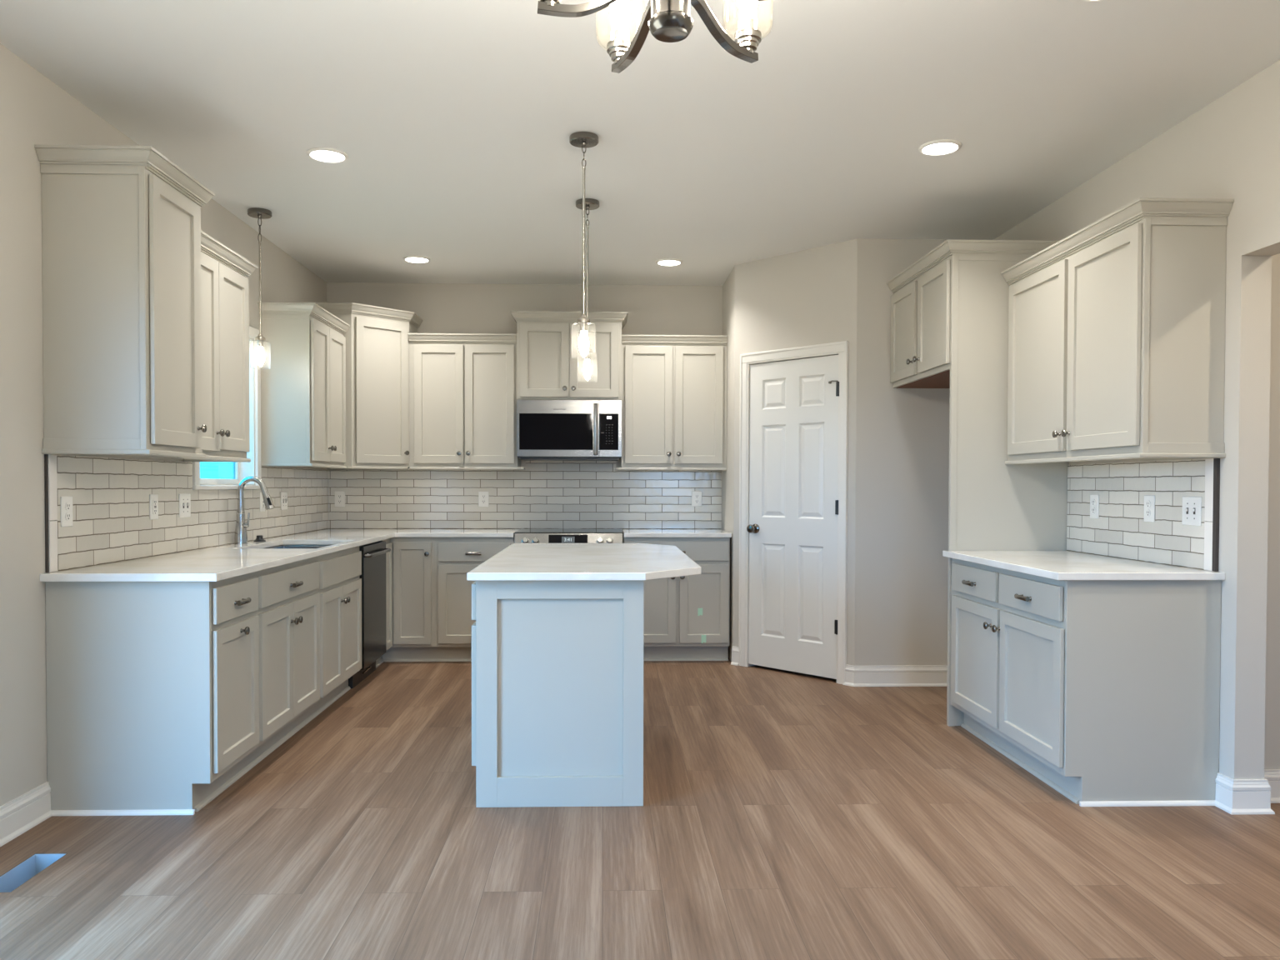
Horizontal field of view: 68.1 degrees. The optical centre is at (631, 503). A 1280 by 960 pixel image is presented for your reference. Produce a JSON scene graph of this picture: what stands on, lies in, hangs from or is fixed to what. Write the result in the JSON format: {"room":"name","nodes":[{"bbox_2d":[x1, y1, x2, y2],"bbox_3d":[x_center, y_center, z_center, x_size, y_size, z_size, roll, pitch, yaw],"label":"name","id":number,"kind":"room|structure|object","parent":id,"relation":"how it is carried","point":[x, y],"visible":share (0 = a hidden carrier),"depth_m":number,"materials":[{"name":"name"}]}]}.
{"room":"kitchen","nodes":[
{"label":"kitchen","id":0,"kind":"room"},
{"bbox_2d":[0,43,327,806],"bbox_3d":[-2.222,-0.184,2.058,0.130,2.776,10.513,0,1,-2],"label":"wall","id":1,"kind":"structure","parent":0,"point":[34,109],"depth_m":3.44,"materials":[{"name":"paint"}]},
{"bbox_2d":[0,781,51,846],"bbox_3d":[-2.178,1.121,3.123,0.026,0.126,0.890,0,1,-2],"label":"baseboard","id":2,"kind":"structure","parent":1,"relation":"attached to","point":[25,812],"depth_m":3.41,"materials":[{"name":"paint"}]},
{"bbox_2d":[44,454,49,572],"bbox_3d":[-2.198,0.039,3.556,0.008,0.444,0.012,0,1,-2],"label":"tile edge trim","id":3,"kind":"object","parent":1,"relation":"attached to","point":[46,456],"visible":1,"depth_m":3.55,"materials":[{"name":"grey metal"}]},
{"bbox_2d":[48,454,58,572],"bbox_3d":[-2.197,0.038,3.588,0.013,0.444,0.050,0,1,-2],"label":"tile","id":4,"kind":"structure","parent":1,"relation":"attached to","point":[52,477],"depth_m":3.58,"materials":[{"name":"white tile"}]},
{"bbox_2d":[34,144,214,458],"bbox_3d":[-1.990,-0.756,3.783,0.433,1.135,0.574,0,1,-2],"label":"upper cabinet","id":5,"kind":"object","parent":1,"relation":"attached to","point":[121,225],"visible":1,"depth_m":3.54,"materials":[{"name":"paint"}]},
{"bbox_2d":[55,455,328,571],"bbox_3d":[-2.252,0.005,5.396,0.010,0.445,3.565,0,1,-2],"label":"tile backsplash","id":6,"kind":"structure","parent":1,"relation":"attached to","point":[112,522],"depth_m":4.43,"materials":[{"name":"white tile"}]},
{"bbox_2d":[60,495,73,526],"bbox_3d":[-2.190,0.033,3.672,0.010,0.118,0.078,0,1,-2],"label":"wall outlet","id":7,"kind":"object","parent":6,"relation":"attached to","point":[66,502],"visible":1,"depth_m":3.66,"materials":[{"name":"plastic"}]},
{"bbox_2d":[65,502,70,510],"bbox_3d":[-2.187,0.013,3.672,0.003,0.033,0.033,0,1,-2],"label":"receptacle","id":8,"kind":"object","parent":7,"relation":"attached to","point":[67,505],"depth_m":3.67,"materials":[{"name":"grey plastic"}]},
{"bbox_2d":[65,512,70,520],"bbox_3d":[-2.187,0.052,3.673,0.003,0.033,0.033,0,1,-2],"label":"receptacle","id":9,"kind":"object","parent":7,"relation":"attached to","point":[67,515],"depth_m":3.67,"materials":[{"name":"grey plastic"}]},
{"bbox_2d":[149,494,158,519],"bbox_3d":[-2.211,0.017,4.384,0.010,0.118,0.078,0,1,-2],"label":"wall outlet","id":10,"kind":"object","parent":6,"relation":"attached to","point":[153,498],"visible":1,"depth_m":4.37,"materials":[{"name":"plastic"}]},
{"bbox_2d":[152,499,156,514],"bbox_3d":[-2.208,0.017,4.384,0.003,0.068,0.034,0,1,-2],"label":"receptacle","id":11,"kind":"object","parent":10,"relation":"attached to","point":[154,501],"depth_m":4.38,"materials":[{"name":"grey plastic"}]},
{"bbox_2d":[179,493,190,517],"bbox_3d":[-2.217,0.012,4.710,0.017,0.118,0.122,0,1,-2],"label":"light switch","id":12,"kind":"object","parent":6,"relation":"attached to","point":[184,498],"visible":1,"depth_m":4.70,"materials":[{"name":"plastic"}]},
{"bbox_2d":[260,492,264,511],"bbox_3d":[-2.253,-0.007,5.781,0.010,0.118,0.078,0,1,-2],"label":"wall outlet","id":13,"kind":"object","parent":6,"relation":"attached to","point":[262,502],"visible":0.66,"depth_m":5.76,"materials":[{"name":"plastic"}]},
{"bbox_2d":[261,496,264,507],"bbox_3d":[-2.250,-0.007,5.781,0.003,0.068,0.034,0,1,-2],"label":"receptacle","id":14,"kind":"object","parent":13,"relation":"attached to","point":[262,502],"depth_m":5.77,"materials":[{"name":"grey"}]},
{"bbox_2d":[280,491,287,509],"bbox_3d":[-2.261,-0.014,6.174,0.017,0.118,0.122,0,1,-2],"label":"light switch","id":15,"kind":"object","parent":6,"relation":"attached to","point":[283,494],"visible":1,"depth_m":6.16,"materials":[{"name":"plastic"}]},
{"bbox_2d":[128,230,257,462],"bbox_3d":[-2.048,-0.695,4.407,0.355,0.990,0.758,0,1,-2],"label":"upper cabinet","id":16,"kind":"object","parent":1,"relation":"attached to","point":[224,272],"visible":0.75,"depth_m":4.44,"materials":[{"name":"paint"}]},
{"bbox_2d":[191,325,261,489],"bbox_3d":[-2.297,-0.557,5.277,0.143,0.960,0.965,0,1,-2],"label":"window","id":17,"kind":"structure","parent":1,"relation":"in","point":[203,472],"depth_m":5.67,"materials":[{"name":"paint"}]},
{"bbox_2d":[257,302,349,468],"bbox_3d":[-2.102,-0.728,6.146,0.351,0.990,0.808,0,1,-2],"label":"upper cabinet","id":18,"kind":"object","parent":1,"relation":"attached to","point":[303,385],"visible":0.97,"depth_m":5.79,"materials":[{"name":"paint"}]},
{"bbox_2d":[326,282,722,470],"bbox_3d":[0.007,-0.278,7.318,4.643,2.776,0.130,0,1,-2],"label":"wall","id":19,"kind":"structure","parent":0,"point":[442,307],"depth_m":7.21,"materials":[{"name":"paint"}]},
{"bbox_2d":[298,301,422,469],"bbox_3d":[-1.937,-0.815,6.848,0.724,1.139,0.671,0,1,-2],"label":"upper cabinet","id":20,"kind":"object","parent":19,"relation":"attached to","point":[377,341],"visible":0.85,"depth_m":6.69,"materials":[{"name":"paint"}]},
{"bbox_2d":[408,333,525,469],"bbox_3d":[-1.205,-0.739,7.029,0.835,0.984,0.356,0,1,-2],"label":"upper cabinet","id":21,"kind":"object","parent":19,"relation":"attached to","point":[463,402],"visible":0.98,"depth_m":6.89,"materials":[{"name":"paint"}]},
{"bbox_2d":[328,460,721,529],"bbox_3d":[-0.804,-0.072,7.226,2.991,0.536,0.010,0,1,-2],"label":"tile backsplash","id":22,"kind":"structure","parent":19,"relation":"attached to","point":[548,494],"depth_m":7.22,"materials":[{"name":"white tile"}]},
{"bbox_2d":[335,491,344,506],"bbox_3d":[-2.212,-0.030,7.175,0.078,0.118,0.010,0,1,-2],"label":"wall outlet","id":23,"kind":"object","parent":22,"relation":"attached to","point":[339,496],"visible":1,"depth_m":7.17,"materials":[{"name":"plastic"}]},
{"bbox_2d":[478,491,489,506],"bbox_3d":[-1.127,-0.030,7.207,0.078,0.118,0.010,0,1,-2],"label":"wall outlet","id":24,"kind":"object","parent":22,"relation":"attached to","point":[483,497],"visible":1,"depth_m":7.21,"materials":[{"name":"plastic"}]},
{"bbox_2d":[691,490,701,506],"bbox_3d":[0.499,-0.032,7.256,0.078,0.118,0.010,0,1,-2],"label":"wall outlet","id":25,"kind":"object","parent":22,"relation":"attached to","point":[696,495],"visible":1,"depth_m":7.25,"materials":[{"name":"plastic"}]},
{"bbox_2d":[510,310,627,399],"bbox_3d":[-0.456,-1.066,7.007,0.843,0.630,0.432,0,1,-2],"label":"upper cabinet","id":26,"kind":"object","parent":19,"relation":"attached to","point":[546,369],"visible":0.95,"depth_m":6.83,"materials":[{"name":"paint"}]},
{"bbox_2d":[516,400,621,460],"bbox_3d":[-0.453,-0.534,6.999,0.755,0.429,0.440,0,1,-2],"label":"microwave","id":27,"kind":"object","parent":26,"relation":"attached to","point":[547,430],"visible":1,"depth_m":6.83,"materials":[{"name":"silver metal"}]},
{"bbox_2d":[615,334,728,469],"bbox_3d":[0.286,-0.737,7.073,0.822,0.984,0.356,0,1,-2],"label":"upper cabinet","id":28,"kind":"object","parent":19,"relation":"attached to","point":[674,387],"visible":0.99,"depth_m":6.94,"materials":[{"name":"paint"}]},
{"bbox_2d":[0,0,1279,285],"bbox_3d":[0.977,-1.617,2.127,6.524,0.100,10.513,0,1,-2],"label":"ceiling","id":29,"kind":"structure","parent":0,"point":[454,121],"depth_m":3.85,"materials":[{"name":"paint"}]},
{"bbox_2d":[247,207,271,369],"bbox_3d":[-2.079,-1.194,5.297,0.128,0.877,0.128,0,1,-2],"label":"pendant light","id":30,"kind":"object","parent":29,"relation":"hanging from","point":[257,212],"visible":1,"depth_m":5.29,"materials":[{"name":"silver metal"}]},
{"bbox_2d":[255,333,265,347],"bbox_3d":[-2.080,-0.911,5.302,0.056,0.074,0.056,0,1,-2],"label":"socket","id":31,"kind":"object","parent":30,"relation":"attached to","point":[260,338],"depth_m":5.29,"materials":[{"name":"silver metal"}]},
{"bbox_2d":[306,147,348,162],"bbox_3d":[-1.407,-1.608,4.379,0.184,0.012,0.184,0,1,-2],"label":"recessed light","id":32,"kind":"object","parent":29,"relation":"in","point":[322,154],"visible":1,"depth_m":4.37,"materials":[{"name":"paint"}]},
{"bbox_2d":[402,255,430,263],"bbox_3d":[-1.453,-1.646,6.400,0.184,0.012,0.184,0,1,-2],"label":"recessed light","id":33,"kind":"object","parent":29,"relation":"in","point":[416,259],"visible":1,"depth_m":6.39,"materials":[{"name":"paint"}]},
{"bbox_2d":[569,131,598,358],"bbox_3d":[-0.210,-1.123,4.161,0.128,0.969,0.128,0,1,-2],"label":"pendant light","id":34,"kind":"object","parent":29,"relation":"hanging from","point":[585,140],"visible":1,"depth_m":4.15,"materials":[{"name":"silver metal"}]},
{"bbox_2d":[577,314,589,331],"bbox_3d":[-0.211,-0.793,4.167,0.056,0.074,0.056,0,1,-2],"label":"socket","id":35,"kind":"object","parent":34,"relation":"attached to","point":[583,321],"depth_m":4.15,"materials":[{"name":"silver metal"}]},
{"bbox_2d":[575,198,599,382],"bbox_3d":[-0.239,-1.141,5.112,0.128,0.968,0.128,0,1,-2],"label":"pendant light","id":36,"kind":"object","parent":29,"relation":"hanging from","point":[590,203],"visible":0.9,"depth_m":5.10,"materials":[{"name":"silver metal"}]},
{"bbox_2d":[584,346,592,359],"bbox_3d":[-0.239,-0.812,5.118,0.056,0.074,0.056,0,1,-2],"label":"socket","id":37,"kind":"object","parent":36,"relation":"attached to","point":[587,356],"depth_m":5.10,"materials":[{"name":"silver metal"}]},
{"bbox_2d":[537,0,773,73],"bbox_3d":[0.066,-1.263,1.927,0.571,0.604,0.579,0,1,-2],"label":"chandelier","id":38,"kind":"object","parent":29,"relation":"hanging from","point":[667,21],"visible":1,"depth_m":2.03,"materials":[{"name":"silver metal"}]},
{"bbox_2d":[540,0,560,4],"bbox_3d":[-0.164,-1.036,1.906,0.060,0.076,0.060,0,1,-2],"label":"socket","id":39,"kind":"object","parent":38,"relation":"attached to","point":[542,2],"depth_m":1.90,"materials":[{"name":"silver metal"}]},
{"bbox_2d":[606,27,631,64],"bbox_3d":[-0.027,-1.040,2.162,0.060,0.076,0.060,0,1,-2],"label":"socket","id":40,"kind":"object","parent":38,"relation":"attached to","point":[616,48],"depth_m":2.14,"materials":[{"name":"silver metal"}]},
{"bbox_2d":[734,16,761,53],"bbox_3d":[0.259,-1.039,2.110,0.060,0.076,0.060,0,1,-2],"label":"socket","id":41,"kind":"object","parent":38,"relation":"attached to","point":[747,39],"depth_m":2.09,"materials":[{"name":"silver metal"}]},
{"bbox_2d":[655,258,682,265],"bbox_3d":[0.257,-1.643,6.466,0.184,0.012,0.184,0,1,-2],"label":"recessed light","id":42,"kind":"object","parent":29,"relation":"in","point":[665,262],"visible":1,"depth_m":6.45,"materials":[{"name":"paint"}]},
{"bbox_2d":[918,139,961,155],"bbox_3d":[1.389,-1.600,4.264,0.184,0.012,0.184,0,1,-2],"label":"recessed light","id":43,"kind":"object","parent":29,"relation":"in","point":[942,147],"visible":1,"depth_m":4.25,"materials":[{"name":"paint"}]},
{"bbox_2d":[0,658,1279,959],"bbox_3d":[0.971,1.224,2.180,6.524,0.030,10.513,0,1,-2],"label":"floor","id":44,"kind":"structure","parent":0,"point":[784,814],"depth_m":3.17,"materials":[{"name":"brown wood"}]},
{"bbox_2d":[0,853,66,892],"bbox_3d":[-1.956,1.327,3.047,0.106,0.278,0.307,0,1,-2],"label":"duct","id":45,"kind":"object","parent":44,"relation":"in","point":[15,877],"visible":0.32,"depth_m":3.14,"materials":[{"name":"blue"}]},
{"bbox_2d":[45,571,259,815],"bbox_3d":[-1.878,0.730,3.803,0.662,0.884,0.493,0,1,-2],"label":"base cabinet","id":46,"kind":"object","parent":44,"relation":"on","point":[152,687],"visible":0.94,"depth_m":3.57,"materials":[{"name":"paint"}]},
{"bbox_2d":[240,556,319,774],"bbox_3d":[-1.898,0.717,4.485,0.662,0.884,0.872,0,1,-2],"label":"base cabinet","id":47,"kind":"object","parent":44,"relation":"on","point":[288,612],"visible":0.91,"depth_m":4.43,"materials":[{"name":"paint"}]},
{"bbox_2d":[265,545,361,724],"bbox_3d":[-1.926,0.701,5.345,0.659,0.884,0.850,0,1,-2],"label":"base cabinet","id":48,"kind":"object","parent":44,"relation":"on","point":[340,583],"visible":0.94,"depth_m":5.29,"materials":[{"name":"paint"}]},
{"bbox_2d":[348,540,390,688],"bbox_3d":[-1.924,0.690,6.078,0.653,0.878,0.600,0,1,-2],"label":"dishwasher","id":49,"kind":"object","parent":44,"relation":"on","point":[373,554],"visible":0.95,"depth_m":6.03,"materials":[{"name":"black metal"}]},
{"bbox_2d":[375,537,437,668],"bbox_3d":[-1.837,0.674,6.800,0.924,0.884,0.826,0,1,-2],"label":"base cabinet","id":50,"kind":"object","parent":44,"relation":"on","point":[411,562],"visible":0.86,"depth_m":6.60,"materials":[{"name":"paint"}]},
{"bbox_2d":[40,528,519,581],"bbox_3d":[-1.521,0.244,5.376,1.470,0.030,3.677,0,1,-2],"label":"countertop","id":51,"kind":"structure","parent":50,"relation":"on","point":[217,563],"depth_m":4.35,"materials":[{"name":"stone"}]},
{"bbox_2d":[234,475,274,544],"bbox_3d":[-2.116,0.038,5.317,0.230,0.381,0.070,0,1,1],"label":"kitchen faucet","id":52,"kind":"object","parent":51,"relation":"on","point":[241,533],"visible":1,"depth_m":5.30,"materials":[{"name":"silver metal"}]},
{"bbox_2d":[253,535,265,541],"bbox_3d":[-2.178,0.206,5.542,0.068,0.036,0.068,0,1,-2],"label":"cap","id":53,"kind":"object","parent":51,"relation":"on","point":[259,537],"visible":1,"depth_m":5.52,"materials":[{"name":"black plastic"}]},
{"bbox_2d":[266,545,329,548],"bbox_3d":[-1.877,0.370,5.329,0.458,0.218,0.808,0,1,-2],"label":"sink","id":54,"kind":"object","parent":51,"relation":"in","point":[280,546],"visible":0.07,"depth_m":5.71,"materials":[{"name":"silver metal"}]},
{"bbox_2d":[435,536,514,661],"bbox_3d":[-1.107,0.674,6.903,0.541,0.884,0.663,0,1,-2],"label":"base cabinet","id":55,"kind":"object","parent":44,"relation":"on","point":[455,557],"visible":0.62,"depth_m":6.61,"materials":[{"name":"paint"}]},
{"bbox_2d":[471,580,644,807],"bbox_3d":[-0.332,0.720,4.539,0.704,0.884,1.755,0,1,-2],"label":"kitchen island","id":56,"kind":"object","parent":44,"relation":"on","point":[557,666],"visible":0.82,"depth_m":3.67,"materials":[{"name":"paint"}]},
{"bbox_2d":[466,543,701,580],"bbox_3d":[-0.194,0.263,4.535,0.919,0.030,1.853,0,1,-2],"label":"island countertop","id":57,"kind":"structure","parent":56,"relation":"on","point":[517,562],"depth_m":4.02,"materials":[{"name":"stone"}]},
{"bbox_2d":[514,528,622,543],"bbox_3d":[-0.449,0.649,6.888,0.757,0.896,0.707,0,1,-2],"label":"range","id":58,"kind":"object","parent":44,"relation":"on","point":[523,535],"visible":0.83,"depth_m":6.62,"materials":[{"name":"silver metal"}]},
{"bbox_2d":[515,528,622,533],"bbox_3d":[-0.450,0.211,6.943,0.757,0.023,0.580,0,1,-2],"label":"cooktop","id":59,"kind":"object","parent":58,"relation":"in","point":[523,530],"depth_m":6.83,"materials":[{"name":"black glass"}]},
{"bbox_2d":[622,534,729,660],"bbox_3d":[0.310,0.676,6.946,0.746,0.884,0.663,0,1,-2],"label":"base cabinet","id":60,"kind":"object","parent":44,"relation":"on","point":[673,630],"depth_m":6.66,"materials":[{"name":"paint"}]},
{"bbox_2d":[621,529,731,537],"bbox_3d":[0.315,0.219,6.947,0.757,0.030,0.647,0,1,-2],"label":"countertop","id":61,"kind":"structure","parent":60,"relation":"on","point":[627,532],"depth_m":6.63,"materials":[{"name":"stone"}]},
{"bbox_2d":[886,239,1069,725],"bbox_3d":[1.920,-0.102,5.380,0.674,2.506,1.031,0,1,-2],"label":"tall cabinet","id":62,"kind":"object","parent":44,"relation":"on","point":[949,308],"visible":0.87,"depth_m":4.90,"materials":[{"name":"paint"}]},
{"bbox_2d":[950,558,1221,806],"bbox_3d":[1.953,0.730,4.300,0.667,0.884,1.234,0,1,-2],"label":"base cabinet","id":63,"kind":"object","parent":44,"relation":"on","point":[1107,692],"visible":0.98,"depth_m":3.70,"materials":[{"name":"paint"}]},
{"bbox_2d":[942,550,1224,579],"bbox_3d":[1.958,0.273,4.287,0.661,0.030,1.243,0,1,-2],"label":"countertop","id":64,"kind":"structure","parent":63,"relation":"on","point":[1056,565],"depth_m":3.96,"materials":[{"name":"stone"}]},
{"bbox_2d":[721,265,734,661],"bbox_3d":[0.748,-0.269,6.933,0.090,2.776,0.683,0,1,-2],"label":"wall","id":65,"kind":"structure","parent":0,"point":[728,287],"depth_m":6.78,"materials":[{"name":"paint"}]},
{"bbox_2d":[733,238,857,665],"bbox_3d":[1.095,-0.256,6.274,0.115,2.776,0.985,-1,1,-44],"label":"wall","id":66,"kind":"structure","parent":0,"point":[808,297],"depth_m":6.15,"materials":[{"name":"paint"}]},
{"bbox_2d":[730,645,738,665],"bbox_3d":[0.722,1.063,6.584,0.026,0.126,0.062,-1,1,-44],"label":"baseboard","id":67,"kind":"structure","parent":66,"relation":"attached to","point":[735,649],"depth_m":6.58,"materials":[{"name":"paint"}]},
{"bbox_2d":[738,340,848,684],"bbox_3d":[1.071,0.057,6.252,0.187,2.151,0.862,-1,1,-44],"label":"door","id":68,"kind":"structure","parent":66,"relation":"in","point":[793,434],"depth_m":6.22,"materials":[{"name":"paint"}]},
{"bbox_2d":[854,238,949,665],"bbox_3d":[1.816,-0.248,5.949,0.850,2.776,0.115,0,1,-2],"label":"wall","id":69,"kind":"structure","parent":0,"point":[902,434],"depth_m":5.89,"materials":[{"name":"paint"}]},
{"bbox_2d":[842,664,947,686],"bbox_3d":[1.773,1.078,5.927,0.896,0.126,0.076,0,1,-2],"label":"baseboard","id":70,"kind":"structure","parent":69,"relation":"attached to","point":[855,676],"depth_m":5.90,"materials":[{"name":"paint"}]},
{"bbox_2d":[994,60,1279,779],"bbox_3d":[2.412,-0.176,2.197,0.117,2.776,10.513,0,1,-2],"label":"wall","id":71,"kind":"structure","parent":0,"point":[1229,148],"depth_m":3.62,"materials":[{"name":"paint"}]},
{"bbox_2d":[1000,197,1234,464],"bbox_3d":[2.103,-0.683,4.264,0.377,0.991,1.263,0,1,-2],"label":"upper cabinet","id":72,"kind":"object","parent":71,"relation":"attached to","point":[1117,326],"visible":1,"depth_m":3.78,"materials":[{"name":"paint"}]},
{"bbox_2d":[1066,459,1206,569],"bbox_3d":[2.283,0.035,4.352,0.010,0.445,1.124,0,1,-2],"label":"tile backsplash","id":73,"kind":"structure","parent":71,"relation":"attached to","point":[1121,531],"depth_m":4.27,"materials":[{"name":"white tile"}]},
{"bbox_2d":[1090,494,1099,519],"bbox_3d":[2.264,0.017,4.633,0.010,0.118,0.078,0,1,-2],"label":"wall outlet","id":74,"kind":"object","parent":73,"relation":"attached to","point":[1094,498],"visible":1,"depth_m":4.62,"materials":[{"name":"plastic"}]},
{"bbox_2d":[1091,499,1095,505],"bbox_3d":[2.261,-0.003,4.633,0.003,0.033,0.033,0,1,-2],"label":"receptacle","id":75,"kind":"object","parent":74,"relation":"attached to","point":[1093,501],"depth_m":4.63,"materials":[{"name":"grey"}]},
{"bbox_2d":[1091,507,1095,514],"bbox_3d":[2.261,0.036,4.633,0.003,0.033,0.033,0,1,-2],"label":"receptacle","id":76,"kind":"object","parent":74,"relation":"attached to","point":[1093,509],"depth_m":4.63,"materials":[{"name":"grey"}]},
{"bbox_2d":[1144,495,1154,522],"bbox_3d":[2.278,0.025,4.167,0.010,0.118,0.078,0,1,-2],"label":"wall outlet","id":77,"kind":"object","parent":73,"relation":"attached to","point":[1149,500],"visible":1,"depth_m":4.16,"materials":[{"name":"plastic"}]},
{"bbox_2d":[1145,500,1150,508],"bbox_3d":[2.275,0.005,4.167,0.003,0.033,0.033,0,1,-2],"label":"receptacle","id":78,"kind":"object","parent":77,"relation":"attached to","point":[1147,502],"depth_m":4.17,"materials":[{"name":"grey plastic"}]},
{"bbox_2d":[1145,509,1150,516],"bbox_3d":[2.275,0.044,4.168,0.003,0.033,0.033,0,1,-2],"label":"receptacle","id":79,"kind":"object","parent":77,"relation":"attached to","point":[1147,511],"depth_m":4.17,"materials":[{"name":"grey plastic"}]},
{"bbox_2d":[1181,496,1201,525],"bbox_3d":[2.283,0.032,3.868,0.017,0.118,0.122,0,1,-2],"label":"light switch","id":80,"kind":"object","parent":73,"relation":"attached to","point":[1192,506],"visible":1,"depth_m":3.86,"materials":[{"name":"plastic"}]},
{"bbox_2d":[1204,458,1213,570],"bbox_3d":[2.300,0.045,3.763,0.013,0.444,0.053,0,1,-2],"label":"trim","id":81,"kind":"structure","parent":71,"relation":"attached to","point":[1208,462],"depth_m":3.76,"materials":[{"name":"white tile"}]},
{"bbox_2d":[1211,458,1219,571],"bbox_3d":[2.300,0.046,3.725,0.014,0.444,0.021,0,1,-2],"label":"tile edge trim","id":82,"kind":"object","parent":71,"relation":"attached to","point":[1216,461],"visible":1,"depth_m":3.72,"materials":[{"name":"grey metal"}]},
{"bbox_2d":[1264,253,1279,769],"bbox_3d":[3.305,-0.205,3.818,1.765,2.776,0.120,0,1,-2],"label":"wall","id":83,"kind":"structure","parent":0,"point":[1272,745],"depth_m":3.74,"materials":[{"name":"paint"}]},
{"bbox_2d":[1215,769,1279,814],"bbox_3d":[3.234,1.123,3.705,1.908,0.126,0.151,0,1,-2],"label":"baseboard","id":84,"kind":"structure","parent":83,"relation":"attached to","point":[1232,797],"depth_m":3.62,"materials":[{"name":"paint"}]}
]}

